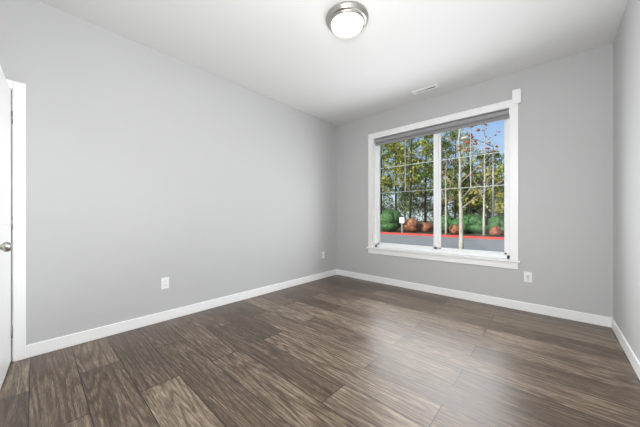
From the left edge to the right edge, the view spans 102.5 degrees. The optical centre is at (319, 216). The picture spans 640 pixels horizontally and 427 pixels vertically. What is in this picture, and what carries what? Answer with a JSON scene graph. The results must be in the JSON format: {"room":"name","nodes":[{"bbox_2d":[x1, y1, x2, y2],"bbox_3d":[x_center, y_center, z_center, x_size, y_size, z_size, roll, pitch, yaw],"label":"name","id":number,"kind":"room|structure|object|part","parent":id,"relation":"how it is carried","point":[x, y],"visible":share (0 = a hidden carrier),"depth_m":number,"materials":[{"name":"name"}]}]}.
{"room":"empty bedroom","nodes":[
{"label":"empty bedroom","id":0,"kind":"room"},
{"bbox_2d":[0,0,335,344],"bbox_3d":[-1.370,-0.300,3.001,0.150,2.740,5.120,0,0,42],"label":"wall","id":1,"kind":"structure","parent":0,"point":[147,169],"depth_m":2.52,"materials":[{"name":"grey paint"}]},
{"bbox_2d":[0,66,12,388],"bbox_3d":[-2.007,0.067,1.575,0.822,1.982,0.177,0,0,42],"label":"door","id":2,"kind":"structure","parent":1,"relation":"in","point":[6,220],"depth_m":1.68,"materials":[{"name":"white wood"}]},
{"bbox_3d":[-1.715,0.165,1.383,0.071,0.066,0.066,0,0,-45],"label":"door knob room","id":3,"kind":"part","parent":2,"relation":"part of","materials":[{"name":"silver metal"}]},
{"bbox_2d":[6,79,25,361],"bbox_3d":[-2.593,0.036,1.633,0.167,2.068,0.956,0,0,42],"label":"door frame","id":4,"kind":"structure","parent":1,"relation":"attached to","point":[19,220],"depth_m":1.91,"materials":[{"name":"white wood"}]},
{"bbox_2d":[161,277,168,288],"bbox_3d":[-1.590,0.684,2.639,0.008,0.116,0.072,0,0,42],"label":"electrical outlet","id":5,"kind":"object","parent":1,"relation":"attached to","point":[165,283],"visible":1,"depth_m":2.64,"materials":[{"name":"white plastic"}]},
{"bbox_2d":[26,269,337,357],"bbox_3d":[-0.958,1.021,3.337,0.013,0.098,3.770,0,0,42],"label":"baseboard","id":6,"kind":"structure","parent":1,"relation":"attached to","point":[45,346],"depth_m":2.54,"materials":[{"name":"white wood"}]},
{"bbox_2d":[0,275,639,426],"bbox_3d":[-0.056,1.130,1.815,3.690,0.120,5.120,0,0,42],"label":"floor","id":7,"kind":"structure","parent":0,"point":[337,351],"depth_m":1.79,"materials":[{"name":"brown wood"}]},
{"bbox_2d":[37,0,627,125],"bbox_3d":[-0.056,-1.730,1.815,3.690,0.120,5.120,0,0,42],"label":"ceiling","id":8,"kind":"structure","parent":0,"point":[299,55],"depth_m":2.44,"materials":[{"name":"white paint"}]},
{"bbox_2d":[326,1,368,37],"bbox_3d":[0.228,-1.613,2.167,0.360,0.114,0.360,0,0,42],"label":"ceiling light","id":9,"kind":"object","parent":8,"relation":"attached to","point":[346,19],"visible":1,"depth_m":2.08,"materials":[{"name":"silver metal"}]},
{"bbox_3d":[0.228,-1.587,2.167,0.270,0.062,0.270,0,0,42],"label":"lamp flushmount glass","id":10,"kind":"part","parent":9,"relation":"part of","materials":[{"name":"white glass"}]},
{"bbox_2d":[412,83,439,94],"bbox_3d":[1.382,-1.665,3.366,0.330,0.010,0.105,0,0,42],"label":"ceiling vent","id":11,"kind":"object","parent":8,"relation":"in","point":[427,88],"visible":1,"depth_m":3.36,"materials":[{"name":"white metal"}]},
{"bbox_2d":[336,43,612,317],"bbox_3d":[1.609,-0.300,3.660,3.390,2.740,0.150,0,0,42],"label":"wall","id":12,"kind":"structure","parent":0,"point":[566,182],"depth_m":2.81,"materials":[{"name":"grey paint"}]},
{"bbox_2d":[373,108,508,246],"bbox_3d":[1.572,-0.391,3.645,1.849,1.792,0.078,0,0,42],"label":"liner","id":13,"kind":"object","parent":12,"relation":"attached to","point":[374,166],"visible":0.38,"depth_m":4.24,"materials":[{"name":"white wood"}]},
{"bbox_2d":[368,99,518,269],"bbox_3d":[1.592,-0.376,3.668,1.981,1.967,0.181,0,0,42],"label":"window","id":14,"kind":"structure","parent":12,"relation":"in","point":[438,130],"depth_m":3.44,"materials":[{"name":"white plastic"}]},
{"bbox_3d":[1.540,0.569,3.609,1.981,0.078,0.018,0,0,42],"label":"window trim apron","id":15,"kind":"part","parent":14,"relation":"part of","materials":[{"name":"white wood"}]},
{"bbox_2d":[366,247,520,262],"bbox_3d":[1.558,0.517,3.630,2.021,0.025,0.118,0,0,42],"label":"window sill","id":16,"kind":"structure","parent":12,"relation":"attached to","point":[456,255],"depth_m":3.42,"materials":[{"name":"white wood"}]},
{"bbox_2d":[338,270,609,326],"bbox_3d":[1.554,1.021,3.599,3.330,0.098,0.013,0,0,42],"label":"baseboard","id":17,"kind":"structure","parent":12,"relation":"attached to","point":[599,320],"depth_m":3.10,"materials":[{"name":"white wood"}]},
{"bbox_2d":[512,88,521,103],"bbox_3d":[2.257,-1.375,2.947,0.083,0.160,0.040,0,0,42],"label":"bracket","id":18,"kind":"object","parent":12,"relation":"attached to","point":[516,96],"visible":0.94,"depth_m":2.93,"materials":[{"name":"white plastic"}]},
{"bbox_2d":[524,272,531,282],"bbox_3d":[2.342,0.682,2.894,0.072,0.116,0.005,0,0,42],"label":"outlet","id":19,"kind":"object","parent":12,"relation":"attached to","point":[530,274],"visible":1,"depth_m":2.89,"materials":[{"name":"white plastic"}]},
{"bbox_2d":[613,0,639,361],"bbox_3d":[1.258,-0.300,0.629,0.150,2.740,5.120,0,0,42],"label":"wall","id":20,"kind":"structure","parent":0,"point":[626,179],"depth_m":2.00,"materials":[{"name":"grey paint"}]},
{"bbox_2d":[610,317,639,379],"bbox_3d":[1.198,1.021,0.684,0.013,0.098,4.820,0,0,42],"label":"baseboard","id":21,"kind":"structure","parent":20,"relation":"attached to","point":[634,361],"depth_m":1.97,"materials":[{"name":"white wood"}]},
{"label":"outside","id":22,"kind":"structure","parent":0,"visible":0},
{"bbox_2d":[380,221,503,236],"bbox_3d":[31.893,1.610,39.741,120.000,0.420,60.000,0,0,42],"label":"bed","id":23,"kind":"object","parent":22,"point":[401,229],"depth_m":22.49,"materials":[{"name":"brown soil"}]},
{"bbox_2d":[380,210,401,231],"bbox_3d":[6.482,0.418,24.016,2.287,2.069,2.128,0,0,42],"label":"shrub","id":24,"kind":"object","parent":23,"relation":"on","point":[387,226],"depth_m":23.30,"materials":[{"name":"green plant"}]},
{"bbox_2d":[380,141,401,214],"bbox_3d":[7.454,-6.787,31.602,5.804,16.417,6.000,0,0,42],"label":"tree","id":25,"kind":"object","parent":23,"relation":"on","point":[384,177],"depth_m":31.34,"materials":[{"name":"green plant"}]},
{"bbox_2d":[380,141,407,209],"bbox_3d":[11.640,-7.736,46.673,8.607,18.313,9.135,0,0,42],"label":"tree","id":26,"kind":"object","parent":23,"relation":"on","point":[383,184],"depth_m":46.39,"materials":[{"name":"green plant"}]},
{"bbox_2d":[380,142,418,209],"bbox_3d":[10.540,-9.263,34.693,7.152,21.367,7.634,0,0,42],"label":"tree","id":27,"kind":"object","parent":23,"relation":"on","point":[392,185],"depth_m":34.46,"materials":[{"name":"green plant"}]},
{"bbox_2d":[399,217,403,222],"bbox_3d":[7.163,0.735,22.454,0.440,1.330,0.055,0,0,42],"label":"street sign","id":28,"kind":"object","parent":23,"relation":"on","point":[401,219],"depth_m":22.45,"materials":[{"name":"white metal"}]},
{"bbox_2d":[382,137,432,220],"bbox_3d":[15.108,-9.211,46.524,8.565,21.267,9.072,0,0,42],"label":"tree","id":29,"kind":"object","parent":23,"relation":"on","point":[404,182],"depth_m":46.26,"materials":[{"name":"green plant"}]},
{"bbox_2d":[388,136,433,218],"bbox_3d":[10.202,-7.318,29.542,6.040,17.480,5.882,0,0,42],"label":"tree","id":30,"kind":"object","parent":23,"relation":"on","point":[411,167],"depth_m":29.41,"materials":[{"name":"green plant"}]},
{"bbox_2d":[402,218,432,231],"bbox_3d":[8.668,0.768,22.752,2.329,1.319,2.094,0,0,42],"label":"bushes","id":31,"kind":"object","parent":23,"relation":"on","point":[413,226],"depth_m":22.30,"materials":[{"name":"orange plant"}]},
{"bbox_2d":[396,135,454,221],"bbox_3d":[13.234,-7.555,32.292,6.712,17.954,6.693,0,0,42],"label":"tree","id":32,"kind":"object","parent":23,"relation":"on","point":[425,180],"depth_m":32.20,"materials":[{"name":"green plant"}]},
{"bbox_2d":[397,136,458,222],"bbox_3d":[17.760,-6.757,42.492,9.923,16.355,8.393,0,0,42],"label":"tree","id":33,"kind":"object","parent":23,"relation":"on","point":[424,179],"depth_m":41.98,"materials":[{"name":"green plant"}]},
{"bbox_2d":[382,181,503,225],"bbox_3d":[13.367,-1.655,38.403,35.256,7.798,4.937,0,0,42],"label":"tree","id":34,"kind":"object","parent":23,"relation":"on","point":[417,204],"depth_m":36.75,"materials":[{"name":"green plant"}]},
{"bbox_2d":[414,130,472,215],"bbox_3d":[12.741,-4.942,26.642,5.307,12.731,5.606,0,0,42],"label":"tree","id":35,"kind":"object","parent":23,"relation":"on","point":[430,172],"depth_m":26.59,"materials":[{"name":"green plant"}]},
{"bbox_2d":[418,149,475,215],"bbox_3d":[20.733,-4.832,41.923,9.690,12.504,9.313,0,0,42],"label":"tree","id":36,"kind":"object","parent":23,"relation":"on","point":[444,178],"depth_m":41.02,"materials":[{"name":"green plant"}]},
{"bbox_2d":[441,148,455,234],"bbox_3d":[9.728,-1.913,19.869,1.687,6.666,2.077,0,0,42],"label":"tree","id":37,"kind":"object","parent":23,"relation":"on","point":[445,198],"depth_m":19.92,"materials":[{"name":"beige plant"}]},
{"bbox_2d":[430,129,485,218],"bbox_3d":[16.074,-4.530,30.590,6.345,11.902,6.291,0,0,42],"label":"tree","id":38,"kind":"object","parent":23,"relation":"on","point":[474,184],"depth_m":30.36,"materials":[{"name":"green plant"}]},
{"bbox_2d":[433,214,503,234],"bbox_3d":[13.397,0.621,20.562,8.380,1.716,2.452,0,0,42],"label":"shrubs","id":39,"kind":"object","parent":23,"relation":"on","point":[470,222],"depth_m":20.73,"materials":[{"name":"green plant"}]},
{"bbox_2d":[442,168,497,217],"bbox_3d":[22.235,-3.081,37.857,9.177,9.004,9.554,0,0,42],"label":"tree","id":40,"kind":"object","parent":23,"relation":"on","point":[471,184],"depth_m":37.41,"materials":[{"name":"green plant"}]},
{"bbox_2d":[446,146,499,213],"bbox_3d":[15.696,-3.021,26.745,5.373,8.887,5.269,0,0,42],"label":"tree","id":41,"kind":"object","parent":23,"relation":"on","point":[476,201],"depth_m":26.41,"materials":[{"name":"green plant"}]},
{"bbox_2d":[448,224,503,235],"bbox_3d":[11.570,1.016,19.283,3.623,0.832,1.036,0,0,42],"label":"bushes","id":42,"kind":"object","parent":23,"relation":"on","point":[451,228],"depth_m":18.41,"materials":[{"name":"orange plant"}]},
{"bbox_2d":[460,137,493,216],"bbox_3d":[13.140,-2.585,21.499,2.126,7.969,2.852,0,0,42],"label":"street lamp pole","id":43,"kind":"object","parent":23,"relation":"on","point":[464,138],"depth_m":21.77,"materials":[{"name":"grey metal"}]},
{"bbox_2d":[455,150,503,223],"bbox_3d":[18.541,-3.007,28.373,6.373,8.854,5.680,0,0,42],"label":"tree","id":44,"kind":"object","parent":23,"relation":"on","point":[497,155],"depth_m":27.99,"materials":[{"name":"green plant"}]},
{"bbox_2d":[464,173,503,216],"bbox_3d":[25.364,-2.596,37.967,8.985,8.197,9.628,0,0,42],"label":"tree","id":45,"kind":"object","parent":23,"relation":"on","point":[475,211],"depth_m":37.54,"materials":[{"name":"green plant"}]},
{"bbox_2d":[471,124,499,235],"bbox_3d":[11.913,-2.872,18.710,1.999,8.586,2.470,0,0,42],"label":"tree","id":46,"kind":"object","parent":23,"relation":"on","point":[483,197],"depth_m":18.66,"materials":[{"name":"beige plant"}]},
{"bbox_2d":[475,164,503,213],"bbox_3d":[17.521,-1.937,23.883,5.113,6.727,5.185,0,0,42],"label":"tree","id":47,"kind":"object","parent":23,"relation":"on","point":[501,204],"depth_m":24.54,"materials":[{"name":"green plant"}]},
{"bbox_2d":[494,176,503,204],"bbox_3d":[21.003,-2.526,26.323,6.149,7.893,5.771,0,0,42],"label":"tree","id":48,"kind":"object","parent":23,"relation":"on","point":[501,191],"depth_m":27.21,"materials":[{"name":"green plant"}]},
{"bbox_2d":[380,234,503,251],"bbox_3d":[8.441,1.680,13.759,120.000,0.280,10.000,0,0,42],"label":"street","id":49,"kind":"structure","parent":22,"point":[481,244],"depth_m":15.83,"materials":[{"name":"grey asphalt"}]},
{"bbox_2d":[380,232,503,239],"bbox_3d":[11.738,1.500,17.412,120.000,0.240,0.200,0,0,42],"label":"curb","id":50,"kind":"object","parent":49,"relation":"on","point":[476,237],"depth_m":19.25,"materials":[{"name":"red paint"}]},
{"bbox_3d":[2.746,1.670,7.450,120.000,0.300,7.000,0,0,42],"label":"lawn","id":51,"kind":"structure","parent":22,"visible":0},
{"bbox_2d":[441,125,503,248],"bbox_3d":[5.278,-1.541,9.072,2.233,6.164,1.914,0,0,42],"label":"tree","id":52,"kind":"object","parent":51,"relation":"on","point":[461,229],"depth_m":9.18,"materials":[{"name":"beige plant"}]}
]}

